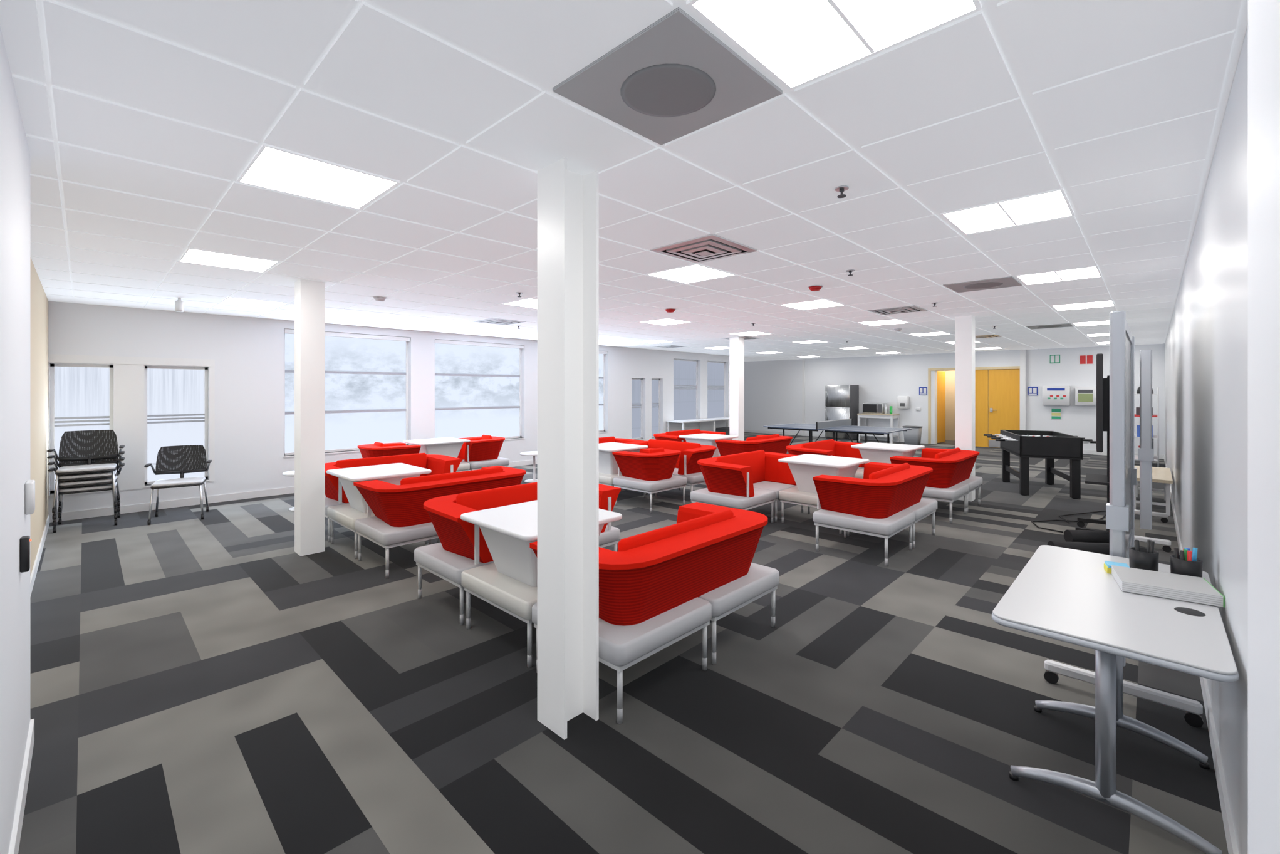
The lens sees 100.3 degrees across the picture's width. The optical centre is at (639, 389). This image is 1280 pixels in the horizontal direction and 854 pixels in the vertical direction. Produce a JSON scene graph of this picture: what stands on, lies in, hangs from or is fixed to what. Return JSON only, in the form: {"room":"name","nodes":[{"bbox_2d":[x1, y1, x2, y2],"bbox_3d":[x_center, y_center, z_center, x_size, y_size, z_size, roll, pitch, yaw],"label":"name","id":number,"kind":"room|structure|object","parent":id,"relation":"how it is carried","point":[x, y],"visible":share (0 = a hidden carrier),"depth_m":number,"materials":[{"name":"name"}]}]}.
{"room":"break room","nodes":[
{"label":"break room","id":0,"kind":"room"},
{"bbox_2d":[0,26,48,853],"bbox_3d":[-3.675,0.265,3.031,10.300,2.670,0.380,0,0,44],"label":"wall","id":1,"kind":"structure","parent":0,"point":[24,301],"depth_m":1.92,"materials":[{"name":"white paint"}]},
{"bbox_2d":[19,535,31,572],"bbox_3d":[-2.358,0.630,2.049,0.050,0.130,0.028,0,0,44],"label":"card reader","id":2,"kind":"object","parent":1,"relation":"attached to","point":[24,541],"visible":1,"depth_m":2.03,"materials":[{"name":"black plastic"}]},
{"bbox_2d":[8,513,50,853],"bbox_3d":[-3.590,1.550,3.131,9.685,0.100,0.142,0,0,44],"label":"baseboard","id":3,"kind":"structure","parent":1,"relation":"attached to","point":[16,832],"depth_m":2.11,"materials":[{"name":"white"}]},
{"bbox_2d":[24,479,35,515],"bbox_3d":[-2.561,0.450,2.241,0.120,0.130,0.024,0,0,44],"label":"light switch","id":4,"kind":"object","parent":1,"relation":"attached to","point":[29,485],"visible":1,"depth_m":2.20,"materials":[{"name":"white plastic"}]},
{"bbox_2d":[48,300,729,514],"bbox_3d":[-2.164,0.265,11.785,0.250,2.670,15.200,0,0,44],"label":"wall","id":5,"kind":"structure","parent":0,"point":[247,353],"depth_m":7.94,"materials":[{"name":"white paint"}]},
{"bbox_2d":[48,363,113,496],"bbox_3d":[-6.978,0.485,6.683,0.155,1.610,0.570,0,0,44],"label":"window","id":6,"kind":"structure","parent":5,"relation":"in","point":[81,395],"depth_m":6.71,"materials":[{"name":"white"}]},
{"bbox_2d":[48,353,214,490],"bbox_3d":[-6.576,0.435,6.997,0.020,1.730,1.580,0,0,44],"label":"trim","id":7,"kind":"structure","parent":5,"relation":"attached to","point":[128,371],"depth_m":6.96,"materials":[{"name":"white"}]},
{"bbox_2d":[143,365,210,487],"bbox_3d":[-6.355,0.485,7.332,0.155,1.610,0.690,0,0,44],"label":"window","id":8,"kind":"structure","parent":5,"relation":"in","point":[176,398],"depth_m":7.37,"materials":[{"name":"white"}]},
{"bbox_2d":[50,459,537,522],"bbox_3d":[-1.965,1.550,11.803,0.012,0.100,14.900,0,0,44],"label":"baseboard","id":9,"kind":"structure","parent":5,"relation":"attached to","point":[106,511],"depth_m":7.30,"materials":[{"name":"white"}]},
{"bbox_2d":[283,328,410,457],"bbox_3d":[-4.827,0.050,8.922,0.155,1.980,1.960,0,0,44],"label":"window","id":10,"kind":"structure","parent":5,"relation":"in","point":[366,376],"depth_m":9.08,"materials":[{"name":"white"}]},
{"bbox_2d":[434,339,525,440],"bbox_3d":[-3.172,0.050,10.646,0.155,1.980,1.980,0,0,44],"label":"window","id":11,"kind":"structure","parent":5,"relation":"in","point":[478,385],"depth_m":10.66,"materials":[{"name":"white"}]},
{"bbox_2d":[598,350,608,432],"bbox_3d":[-1.509,0.050,12.377,0.155,1.980,1.980,0,0,44],"label":"window","id":12,"kind":"structure","parent":5,"relation":"in","point":[601,353],"depth_m":13.08,"materials":[{"name":"white"}]},
{"bbox_2d":[631,377,645,440],"bbox_3d":[-0.078,0.505,13.866,0.155,1.610,0.530,0,0,44],"label":"window","id":13,"kind":"structure","parent":5,"relation":"in","point":[636,383],"depth_m":13.97,"materials":[{"name":"white"}]},
{"bbox_2d":[651,378,660,439],"bbox_3d":[0.424,0.505,14.389,0.155,1.610,0.480,0,0,44],"label":"window","id":14,"kind":"structure","parent":5,"relation":"in","point":[655,382],"depth_m":14.50,"materials":[{"name":"white"}]},
{"bbox_2d":[673,359,697,422],"bbox_3d":[1.311,0.025,15.312,0.155,1.790,1.240,0,0,44],"label":"window","id":15,"kind":"structure","parent":5,"relation":"in","point":[685,371],"depth_m":15.41,"materials":[{"name":"white"}]},
{"bbox_2d":[707,360,724,417],"bbox_3d":[2.343,0.025,16.386,0.155,1.790,1.100,0,0,44],"label":"window","id":16,"kind":"structure","parent":5,"relation":"in","point":[715,369],"depth_m":16.50,"materials":[{"name":"white"}]},
{"bbox_2d":[18,432,1228,853],"bbox_3d":[1.634,1.600,10.217,12.800,0.001,18.400,0,0,44],"label":"floor","id":17,"kind":"structure","parent":0,"point":[209,685],"depth_m":2.71,"materials":[{"name":"carpet"}]},
{"bbox_2d":[46,429,125,533],"bbox_3d":[-6.528,1.047,6.313,0.625,1.104,0.619,0,0,-42],"label":"stacked chairs","id":18,"kind":"object","parent":17,"relation":"on","point":[89,460],"visible":1,"depth_m":6.31,"materials":[{"name":"plastic"}]},
{"bbox_2d":[144,444,212,525],"bbox_3d":[-5.748,1.159,6.666,0.625,0.879,0.574,0,0,-34],"label":"chair","id":19,"kind":"object","parent":17,"relation":"on","point":[182,460],"visible":1,"depth_m":6.79,"materials":[{"name":"grey fabric"}]},
{"bbox_2d":[282,470,294,511],"bbox_3d":[-4.529,1.353,7.194,0.480,0.495,0.480,0,0,44],"label":"round side table","id":20,"kind":"object","parent":17,"relation":"on","point":[291,473],"visible":0.19,"depth_m":7.05,"materials":[{"name":"white laminate"}]},
{"bbox_2d":[294,279,325,555],"bbox_3d":[-3.267,0.265,5.281,0.210,2.670,0.210,0,0,44],"label":"steel column","id":21,"kind":"structure","parent":17,"relation":"on","point":[309,296],"depth_m":5.21,"materials":[{"name":"white paint"}]},
{"bbox_2d":[326,463,431,558],"bbox_3d":[-2.712,1.218,5.549,0.820,0.765,0.780,0,0,44],"label":"table","id":22,"kind":"object","parent":17,"relation":"on","point":[346,515],"visible":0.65,"depth_m":5.36,"materials":[{"name":"white laminate"}]},
{"bbox_2d":[357,441,421,457],"bbox_3d":[-3.901,1.202,8.238,0.765,0.795,0.746,0,0,44],"label":"lounge sofa","id":23,"kind":"object","parent":17,"relation":"on","point":[378,449],"visible":0.3,"depth_m":8.02,"materials":[{"name":"red fabric"}]},
{"bbox_2d":[325,452,462,541],"bbox_3d":[-3.007,1.202,6.363,0.746,0.795,1.530,0,0,44],"label":"lounge sofa","id":24,"kind":"object","parent":17,"relation":"on","point":[335,495],"visible":0.28,"depth_m":6.35,"materials":[{"name":"red fabric"}]},
{"bbox_2d":[402,437,470,471],"bbox_3d":[-3.352,1.218,8.809,0.780,0.765,0.820,0,0,44],"label":"table","id":25,"kind":"object","parent":17,"relation":"on","point":[450,447],"visible":0.38,"depth_m":8.66,"materials":[{"name":"white laminate"}]},
{"bbox_2d":[353,465,526,578],"bbox_3d":[-1.887,1.202,5.286,0.746,0.795,1.530,0,0,44],"label":"lounge sofa","id":26,"kind":"object","parent":17,"relation":"on","point":[401,518],"visible":0.52,"depth_m":4.80,"materials":[{"name":"red fabric"}]},
{"bbox_2d":[457,434,509,470],"bbox_3d":[-2.804,1.202,9.380,0.765,0.795,0.746,0,0,44],"label":"lounge sofa","id":27,"kind":"object","parent":17,"relation":"on","point":[483,451],"visible":0.65,"depth_m":9.14,"materials":[{"name":"red fabric"}]},
{"bbox_2d":[414,481,620,625],"bbox_3d":[-0.956,1.202,4.392,0.746,0.795,1.530,0,0,44],"label":"lounge sofa","id":28,"kind":"object","parent":17,"relation":"on","point":[462,546],"visible":0.38,"depth_m":3.96,"materials":[{"name":"red fabric"}]},
{"bbox_2d":[520,451,537,483],"bbox_3d":[-1.849,1.353,9.334,0.480,0.495,0.480,0,0,44],"label":"round side table","id":29,"kind":"object","parent":17,"relation":"on","point":[534,453],"visible":0.74,"depth_m":9.30,"materials":[{"name":"plastic"}]},
{"bbox_2d":[460,499,622,667],"bbox_3d":[-0.660,1.218,3.578,0.820,0.765,0.780,0,0,44],"label":"table","id":30,"kind":"object","parent":17,"relation":"on","point":[509,584],"visible":0.58,"depth_m":3.37,"materials":[{"name":"white laminate"}]},
{"bbox_2d":[537,157,598,739],"bbox_3d":[-0.349,0.265,2.589,0.210,2.670,0.210,0,0,44],"label":"steel column","id":31,"kind":"structure","parent":17,"relation":"on","point":[568,201],"depth_m":2.58,"materials":[{"name":"white paint"}]},
{"bbox_2d":[598,436,644,443],"bbox_3d":[-0.714,1.202,8.750,0.746,0.795,1.530,0,0,44],"label":"lounge sofa","id":32,"kind":"object","parent":17,"relation":"on","point":[607,439],"visible":0.08,"depth_m":9.09,"materials":[{"name":"red fabric"}]},
{"bbox_2d":[598,442,648,497],"bbox_3d":[-0.419,1.218,7.936,0.820,0.765,0.780,0,0,44],"label":"table","id":33,"kind":"object","parent":17,"relation":"on","point":[608,467],"visible":0.46,"depth_m":7.64,"materials":[{"name":"white laminate"}]},
{"bbox_2d":[612,447,686,513],"bbox_3d":[0.141,1.202,7.397,0.746,0.795,0.765,0,0,44],"label":"lounge sofa","id":34,"kind":"object","parent":17,"relation":"on","point":[650,470],"visible":0.96,"depth_m":7.17,"materials":[{"name":"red fabric"}]},
{"bbox_2d":[529,501,779,724],"bbox_3d":[0.165,1.202,3.315,0.746,0.795,1.530,0,0,44],"label":"lounge sofa","id":35,"kind":"object","parent":17,"relation":"on","point":[663,586],"visible":0.91,"depth_m":2.94,"materials":[{"name":"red fabric"}]},
{"bbox_2d":[620,439,716,503],"bbox_3d":[0.441,1.202,8.253,1.530,0.795,0.746,0,0,44],"label":"lounge sofa","id":36,"kind":"object","parent":17,"relation":"on","point":[686,465],"visible":0.43,"depth_m":7.73,"materials":[{"name":"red fabric"}]},
{"bbox_2d":[653,429,726,442],"bbox_3d":[0.948,1.202,10.481,0.746,0.795,1.530,0,0,44],"label":"lounge sofa","id":37,"kind":"object","parent":17,"relation":"on","point":[672,435],"visible":0.2,"depth_m":10.31,"materials":[{"name":"red fabric"}]},
{"bbox_2d":[666,416,729,431],"bbox_3d":[1.933,1.225,15.407,0.600,0.750,2.900,0,0,44],"label":"table","id":38,"kind":"object","parent":17,"relation":"on","point":[727,418],"visible":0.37,"depth_m":15.01,"materials":[{"name":"white laminate"}]},
{"bbox_2d":[678,433,738,457],"bbox_3d":[1.244,1.218,9.666,0.820,0.765,0.780,0,0,44],"label":"table","id":39,"kind":"object","parent":17,"relation":"on","point":[708,439],"visible":0.32,"depth_m":9.44,"materials":[{"name":"white laminate"}]},
{"bbox_2d":[716,426,729,434],"bbox_3d":[2.682,1.375,16.144,0.500,0.450,0.600,0,0,44],"label":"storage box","id":40,"kind":"object","parent":17,"relation":"on","point":[726,429],"visible":0.21,"depth_m":15.93,"materials":[{"name":"grey"}]},
{"bbox_2d":[729,336,744,441],"bbox_3d":[1.968,0.265,10.846,0.210,2.670,0.210,0,0,44],"label":"steel column","id":41,"kind":"structure","parent":17,"relation":"on","point":[736,344],"depth_m":10.77,"materials":[{"name":"white paint"}]},
{"bbox_2d":[690,449,803,523],"bbox_3d":[1.378,1.202,6.670,0.746,0.795,1.530,0,0,44],"label":"lounge sofa","id":42,"kind":"object","parent":17,"relation":"on","point":[749,480],"visible":0.87,"depth_m":6.29,"materials":[{"name":"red fabric"}]},
{"bbox_2d":[714,434,792,456],"bbox_3d":[2.069,1.202,9.404,0.746,0.795,1.530,0,0,44],"label":"lounge sofa","id":43,"kind":"object","parent":17,"relation":"on","point":[775,443],"visible":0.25,"depth_m":9.03,"materials":[{"name":"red fabric"}]},
{"bbox_2d":[778,453,868,534],"bbox_3d":[2.204,1.218,6.408,0.820,0.765,0.780,0,0,44],"label":"table","id":44,"kind":"object","parent":17,"relation":"on","point":[803,467],"visible":0.7,"depth_m":6.27,"materials":[{"name":"white laminate"}]},
{"bbox_2d":[785,439,864,469],"bbox_3d":[2.868,1.202,8.221,0.746,0.795,1.530,0,0,44],"label":"lounge sofa","id":45,"kind":"object","parent":17,"relation":"on","point":[831,447],"visible":0.19,"depth_m":8.36,"materials":[{"name":"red fabric"}]},
{"bbox_2d":[763,418,912,454],"bbox_3d":[4.372,1.140,11.955,2.740,0.920,1.849,0,0,44],"label":"table","id":46,"kind":"object","parent":17,"relation":"on","point":[842,425],"visible":0.58,"depth_m":11.68,"materials":[{"name":"blue"}]},
{"bbox_2d":[825,384,858,441],"bbox_3d":[6.487,0.725,17.174,0.800,1.750,0.762,0,0,44],"label":"refrigerator","id":47,"kind":"object","parent":17,"relation":"on","point":[841,401],"visible":0.82,"depth_m":16.91,"materials":[{"name":"silver metal"}]},
{"bbox_2d":[812,461,937,566],"bbox_3d":[2.499,1.202,5.593,0.746,0.795,1.530,0,0,44],"label":"lounge sofa","id":48,"kind":"object","parent":17,"relation":"on","point":[888,500],"visible":1,"depth_m":5.17,"materials":[{"name":"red fabric"}]},
{"bbox_2d":[857,412,899,443],"bbox_3d":[7.337,1.170,16.442,1.050,0.860,0.600,0,0,44],"label":"side table","id":49,"kind":"object","parent":17,"relation":"on","point":[891,416],"visible":0.74,"depth_m":16.27,"materials":[{"name":"white wood"}]},
{"bbox_2d":[862,402,887,414],"bbox_3d":[7.263,0.573,16.509,0.600,0.335,0.426,0,0,44],"label":"microwave oven","id":50,"kind":"object","parent":49,"relation":"on","point":[868,408],"visible":0.92,"depth_m":16.32,"materials":[{"name":"silver metal"}]},
{"bbox_2d":[850,442,924,478],"bbox_3d":[3.693,1.218,7.958,0.820,0.765,0.780,0,0,44],"label":"table","id":51,"kind":"object","parent":17,"relation":"on","point":[874,452],"visible":0.32,"depth_m":7.81,"materials":[{"name":"white laminate"}]},
{"bbox_2d":[902,425,922,445],"bbox_3d":[7.860,1.327,15.399,0.460,0.545,0.360,0,0,44],"label":"trash bin","id":52,"kind":"object","parent":17,"relation":"on","point":[913,437],"visible":0.94,"depth_m":15.27,"materials":[{"name":"grey"}]},
{"bbox_2d":[889,447,982,523],"bbox_3d":[3.989,1.202,7.144,0.746,0.795,1.530,0,0,44],"label":"lounge sofa","id":53,"kind":"object","parent":17,"relation":"on","point":[950,479],"visible":0.72,"depth_m":6.66,"materials":[{"name":"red fabric"}]},
{"bbox_2d":[954,315,974,501],"bbox_3d":[4.745,0.265,7.790,0.210,2.670,0.210,0,0,44],"label":"steel column","id":54,"kind":"structure","parent":17,"relation":"on","point":[964,326],"depth_m":7.71,"materials":[{"name":"white paint"}]},
{"bbox_2d":[983,429,1096,498],"bbox_3d":[6.371,1.150,8.551,1.340,0.900,1.400,0,0,24],"label":"foosball table","id":55,"kind":"object","parent":17,"relation":"on","point":[1050,445],"visible":0.99,"depth_m":8.04,"materials":[{"name":"black wood"}]},
{"bbox_2d":[1031,510,1105,532],"bbox_3d":[5.607,1.588,6.758,2.381,0.014,0.409,0,0,-32],"label":"power cable","id":56,"kind":"object","parent":17,"relation":"on","point":[1104,515],"visible":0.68,"depth_m":6.48,"materials":[{"name":"black plastic"}]},
{"bbox_2d":[1046,540,1109,555],"bbox_3d":[4.212,1.530,5.106,0.500,0.138,0.140,0,0,9],"label":"foam roller","id":57,"kind":"object","parent":17,"relation":"on","point":[1097,547],"visible":0.43,"depth_m":5.06,"materials":[{"name":"black"}]},
{"bbox_2d":[1063,529,1109,543],"bbox_3d":[4.631,1.530,5.535,0.350,0.138,0.140,0,0,8],"label":"foam roller","id":58,"kind":"object","parent":17,"relation":"on","point":[1069,535],"visible":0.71,"depth_m":5.48,"materials":[{"name":"black"}]},
{"bbox_2d":[1075,353,1109,535],"bbox_3d":[5.040,0.622,5.903,0.340,1.953,1.700,0,0,41],"label":"television","id":59,"kind":"object","parent":17,"relation":"on","point":[1103,384],"visible":0.56,"depth_m":5.51,"materials":[{"name":"black plastic"}]},
{"bbox_2d":[991,545,1238,853],"bbox_3d":[1.959,1.217,2.223,0.625,0.766,1.260,0,0,44],"label":"work table","id":60,"kind":"object","parent":17,"relation":"on","point":[1067,595],"visible":0.94,"depth_m":1.98,"materials":[{"name":"white laminate"}]},
{"bbox_2d":[1103,560,1129,573],"bbox_3d":[2.181,0.817,2.442,0.080,0.036,0.079,0,0,32],"label":"sticky notes","id":61,"kind":"object","parent":60,"relation":"on","point":[1107,564],"visible":0.61,"depth_m":2.44,"materials":[{"name":"yellow"}]},
{"bbox_2d":[1129,539,1159,571],"bbox_3d":[2.306,0.760,2.444,0.100,0.149,0.098,0,0,44],"label":"pen cup","id":62,"kind":"object","parent":60,"relation":"on","point":[1142,558],"visible":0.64,"depth_m":2.42,"materials":[{"name":"black plastic"}]},
{"bbox_2d":[1111,565,1224,607],"bbox_3d":[2.185,0.813,2.228,0.294,0.040,0.250,0,0,34],"label":"stack","id":63,"kind":"object","parent":60,"relation":"on","point":[1171,586],"visible":1,"depth_m":2.17,"materials":[{"name":"white paper"}]},
{"bbox_2d":[1170,547,1202,577],"bbox_3d":[2.383,0.762,2.329,0.100,0.147,0.098,0,0,44],"label":"pen cup","id":64,"kind":"object","parent":60,"relation":"on","point":[1183,564],"visible":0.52,"depth_m":2.31,"materials":[{"name":"black plastic"}]},
{"bbox_2d":[1043,310,1203,727],"bbox_3d":[3.065,0.599,3.378,0.604,1.998,1.885,0,0,44],"label":"whiteboard","id":65,"kind":"object","parent":17,"relation":"on","point":[1120,510],"visible":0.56,"depth_m":2.71,"materials":[{"name":"silver metal"}]},
{"bbox_2d":[1134,386,1159,467],"bbox_3d":[10.721,0.750,11.333,0.424,1.700,0.924,0,0,44],"label":"wire shelving unit","id":66,"kind":"object","parent":17,"relation":"on","point":[1156,458],"visible":0.34,"depth_m":10.99,"materials":[{"name":"grey metal"}]},
{"bbox_2d":[1134,349,1171,551],"bbox_3d":[5.645,0.599,5.948,0.364,1.998,1.685,0,0,44],"label":"whiteboard","id":67,"kind":"object","parent":17,"relation":"on","point":[1146,450],"visible":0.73,"depth_m":5.35,"materials":[{"name":"silver metal"}]},
{"bbox_2d":[1134,465,1172,516],"bbox_3d":[7.052,1.370,7.370,0.400,0.460,1.500,0,0,44],"label":"wooden bench","id":68,"kind":"object","parent":17,"relation":"on","point":[1161,475],"visible":0.49,"depth_m":6.99,"materials":[{"name":"brown wood"}]},
{"bbox_2d":[0,0,1248,361],"bbox_3d":[1.634,-1.066,10.217,12.800,0.010,18.400,0,0,44],"label":"ceiling","id":69,"kind":"structure","parent":0,"point":[142,119],"depth_m":2.47,"materials":[{"name":"white tile"}]},
{"bbox_2d":[174,297,184,312],"bbox_3d":[-5.315,-0.985,6.160,0.080,0.170,0.078,0,0,44],"label":"ceiling sensor","id":70,"kind":"object","parent":69,"relation":"attached to","point":[179,304],"depth_m":6.13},
{"bbox_2d":[178,247,279,272],"bbox_3d":[-3.402,-1.065,4.419,0.584,0.010,0.584,0,0,44],"label":"ceiling light","id":71,"kind":"object","parent":69,"relation":"in","point":[193,255],"depth_m":4.39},
{"bbox_2d":[219,296,287,308],"bbox_3d":[-4.739,-1.065,6.550,0.584,0.010,0.584,0,0,44],"label":"ceiling light","id":72,"kind":"object","parent":69,"relation":"in","point":[229,300],"depth_m":6.55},
{"bbox_2d":[236,142,400,209],"bbox_3d":[-1.642,-1.065,2.729,0.584,0.010,0.584,0,0,44],"label":"ceiling light","id":73,"kind":"object","parent":69,"relation":"in","point":[272,167],"depth_m":2.69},
{"bbox_2d":[417,317,470,324],"bbox_3d":[-3.049,-1.065,8.309,0.584,0.010,0.584,0,0,44],"label":"ceiling light","id":74,"kind":"object","parent":69,"relation":"in","point":[434,320],"depth_m":8.28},
{"bbox_2d":[473,317,526,325],"bbox_3d":[-2.186,-1.053,8.326,0.580,0.034,0.580,0,0,44],"label":"ceiling air vent","id":75,"kind":"object","parent":69,"relation":"in","point":[492,321],"depth_m":8.24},
{"bbox_2d":[502,297,537,308],"bbox_3d":[-1.289,-1.065,6.619,0.584,0.010,0.584,0,0,44],"label":"ceiling light","id":76,"kind":"object","parent":69,"relation":"in","point":[528,302],"depth_m":6.58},
{"bbox_2d":[639,318,691,325],"bbox_3d":[0.401,-1.065,8.378,0.584,0.010,0.584,0,0,44],"label":"ceiling light","id":77,"kind":"object","parent":69,"relation":"in","point":[666,321],"depth_m":8.35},
{"bbox_2d":[552,6,782,145],"bbox_3d":[0.100,-1.062,1.901,0.580,0.015,0.580,0,0,44],"label":"ceiling speaker","id":78,"kind":"object","parent":69,"relation":"in","point":[673,79],"depth_m":1.84},
{"bbox_2d":[645,263,735,283],"bbox_3d":[0.471,-1.065,4.928,0.584,0.010,0.584,0,0,44],"label":"ceiling light","id":79,"kind":"object","parent":69,"relation":"in","point":[695,272],"depth_m":4.91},
{"bbox_2d":[650,233,757,263],"bbox_3d":[0.488,-1.053,4.066,0.580,0.034,0.580,0,0,44],"label":"ceiling air vent","id":80,"kind":"object","parent":69,"relation":"in","point":[711,247],"depth_m":4.00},
{"bbox_2d":[728,330,771,335],"bbox_3d":[2.092,-1.065,10.138,0.584,0.010,0.584,0,0,44],"label":"ceiling light","id":81,"kind":"object","parent":69,"relation":"in","point":[751,333],"depth_m":10.13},
{"bbox_2d":[779,298,845,310],"bbox_3d":[2.161,-1.065,6.688,0.584,0.010,0.584,0,0,44],"label":"ceiling light","id":82,"kind":"object","parent":69,"relation":"in","point":[824,302],"depth_m":6.69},
{"bbox_2d":[807,285,822,291],"bbox_3d":[1.800,-1.038,5.482,0.150,0.046,0.150,0,0,44],"label":"fire alarm","id":83,"kind":"object","parent":69,"relation":"attached to","point":[813,287],"visible":1,"depth_m":5.44,"materials":[{"name":"red"}]},
{"bbox_2d":[686,0,981,90],"bbox_3d":[0.540,-1.065,1.478,0.584,0.010,0.584,0,0,44],"label":"ceiling light","id":84,"kind":"object","parent":69,"relation":"in","point":[799,42],"depth_m":1.56,"materials":[{"name":"plastic"}]},
{"bbox_2d":[834,185,848,197],"bbox_3d":[1.061,-1.038,2.808,0.070,0.046,0.070,0,0,44],"label":"sprinkler","id":85,"kind":"object","parent":69,"relation":"attached to","point":[841,188],"visible":1,"depth_m":2.80,"materials":[{"name":"silver metal"}]},
{"bbox_2d":[858,318,909,325],"bbox_3d":[3.851,-1.065,8.448,0.584,0.010,0.584,0,0,44],"label":"ceiling light","id":86,"kind":"object","parent":69,"relation":"in","point":[896,321],"depth_m":8.43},
{"bbox_2d":[867,305,927,315],"bbox_3d":[3.446,-1.053,7.145,0.580,0.034,0.580,0,0,44],"label":"ceiling air vent","id":87,"kind":"object","parent":69,"relation":"in","point":[908,309],"depth_m":7.07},
{"bbox_2d":[908,331,951,336],"bbox_3d":[5.542,-1.065,10.207,0.584,0.010,0.584,0,0,44],"label":"ceiling light","id":88,"kind":"object","parent":69,"relation":"in","point":[935,333],"depth_m":10.24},
{"bbox_2d":[942,275,1022,292],"bbox_3d":[3.481,-1.062,5.420,0.580,0.015,0.580,0,0,44],"label":"ceiling speaker","id":89,"kind":"object","parent":69,"relation":"in","point":[1010,281],"depth_m":5.38},
{"bbox_2d":[940,187,1074,234],"bbox_3d":[2.230,-1.065,3.238,0.584,0.010,0.584,0,0,44],"label":"ceiling light","id":90,"kind":"object","parent":69,"relation":"in","point":[1053,204],"depth_m":3.21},
{"bbox_2d":[1026,322,1073,329],"bbox_3d":[6.861,-1.062,8.939,0.580,0.015,0.580,0,0,44],"label":"ceiling air vent","id":91,"kind":"object","parent":69,"relation":"in","point":[1064,324],"depth_m":8.88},
{"bbox_2d":[1014,265,1102,285],"bbox_3d":[3.920,-1.065,4.998,0.584,0.010,0.584,0,0,44],"label":"ceiling light","id":92,"kind":"object","parent":69,"relation":"in","point":[1091,272],"depth_m":4.99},
{"bbox_2d":[1051,299,1115,310],"bbox_3d":[5.611,-1.065,6.757,0.584,0.010,0.584,0,0,44],"label":"ceiling light","id":93,"kind":"object","parent":69,"relation":"in","point":[1104,303],"depth_m":6.74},
{"bbox_2d":[1071,320,1109,326],"bbox_3d":[7.301,-1.065,8.517,0.584,0.010,0.584,0,0,44],"label":"ceiling light","id":94,"kind":"object","parent":69,"relation":"in","point":[1102,322],"depth_m":8.59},
{"bbox_2d":[744,343,1164,454],"bbox_3d":[7.799,0.265,16.671,12.650,2.670,0.250,0,0,44],"label":"wall","id":95,"kind":"structure","parent":0,"point":[773,388],"depth_m":16.14,"materials":[{"name":"white paint"}]},
{"bbox_2d":[897,395,909,408],"bbox_3d":[7.984,0.380,16.177,0.300,0.380,0.205,0,0,44],"label":"paper towel dispenser","id":96,"kind":"object","parent":95,"relation":"attached to","point":[903,401],"visible":1,"depth_m":16.10,"materials":[{"name":"white plastic"}]},
{"bbox_2d":[801,349,1026,436],"bbox_3d":[7.905,0.265,16.312,6.360,2.670,0.120,0,0,44],"label":"trim","id":97,"kind":"structure","parent":95,"relation":"attached to","point":[1022,352],"depth_m":14.12,"materials":[{"name":"white"}]},
{"bbox_2d":[927,367,954,444],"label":"door","id":98,"kind":"structure","parent":95,"relation":"in","point":[945,379],"depth_m":16.19,"materials":[{"name":"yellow wood"}]},
{"bbox_2d":[744,429,1164,458],"bbox_3d":[7.726,1.550,16.559,12.200,0.100,0.012,0,0,44],"label":"baseboard","id":99,"kind":"structure","parent":95,"relation":"attached to","point":[1087,452],"depth_m":16.92,"materials":[{"name":"white"}]},
{"bbox_2d":[974,365,1019,447],"bbox_3d":[9.782,0.485,14.628,1.180,2.230,0.149,0,0,44],"label":"door","id":100,"kind":"structure","parent":95,"relation":"in","point":[997,388],"depth_m":14.65,"materials":[{"name":"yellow wood"}]},
{"bbox_2d":[1027,386,1038,395],"bbox_3d":[10.335,0.035,14.050,0.220,0.230,0.016,0,0,44],"label":"restroom sign","id":101,"kind":"object","parent":95,"relation":"attached to","point":[1031,390],"visible":1,"depth_m":14.04,"materials":[{"name":"blue"}]},
{"bbox_2d":[1050,354,1060,363],"bbox_3d":[10.671,-0.790,13.727,0.210,0.220,0.016,0,0,44],"label":"sign","id":102,"kind":"object","parent":95,"relation":"attached to","point":[1054,358],"visible":1,"depth_m":13.72,"materials":[{"name":"green"}]},
{"bbox_2d":[1050,407,1061,419],"bbox_3d":[10.689,0.610,13.710,0.220,0.300,0.016,0,0,44],"label":"poster","id":103,"kind":"object","parent":95,"relation":"attached to","point":[1056,413],"visible":1,"depth_m":13.71,"materials":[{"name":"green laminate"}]},
{"bbox_2d":[1042,385,1070,405],"bbox_3d":[10.644,0.150,13.649,0.560,0.500,0.165,0,0,44],"label":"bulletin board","id":104,"kind":"object","parent":95,"relation":"attached to","point":[1052,395],"visible":1,"depth_m":13.58,"materials":[{"name":"plastic"}]},
{"bbox_2d":[1075,386,1096,405],"bbox_3d":[11.056,0.160,13.240,0.400,0.460,0.185,0,0,44],"label":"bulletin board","id":105,"kind":"object","parent":95,"relation":"attached to","point":[1084,395],"visible":0.98,"depth_m":13.17,"materials":[{"name":"plastic"}]},
{"bbox_2d":[1078,353,1093,365],"bbox_3d":[11.118,-0.750,13.298,0.290,0.280,0.016,0,0,44],"label":"safety sign","id":106,"kind":"object","parent":95,"relation":"attached to","point":[1084,359],"visible":1,"depth_m":13.29,"materials":[{"name":"red laminate"}]},
{"bbox_2d":[1164,0,1279,853],"bbox_3d":[6.064,0.265,5.962,0.315,2.670,18.200,0,0,44],"label":"wall","id":107,"kind":"structure","parent":0,"point":[1222,343],"depth_m":1.62,"materials":[{"name":"white paint"}]},
{"bbox_2d":[1164,454,1238,853],"bbox_3d":[6.479,1.550,6.464,0.012,0.100,16.300,0,0,44],"label":"baseboard","id":108,"kind":"structure","parent":107,"relation":"attached to","point":[1226,812],"depth_m":2.17,"materials":[{"name":"white"}]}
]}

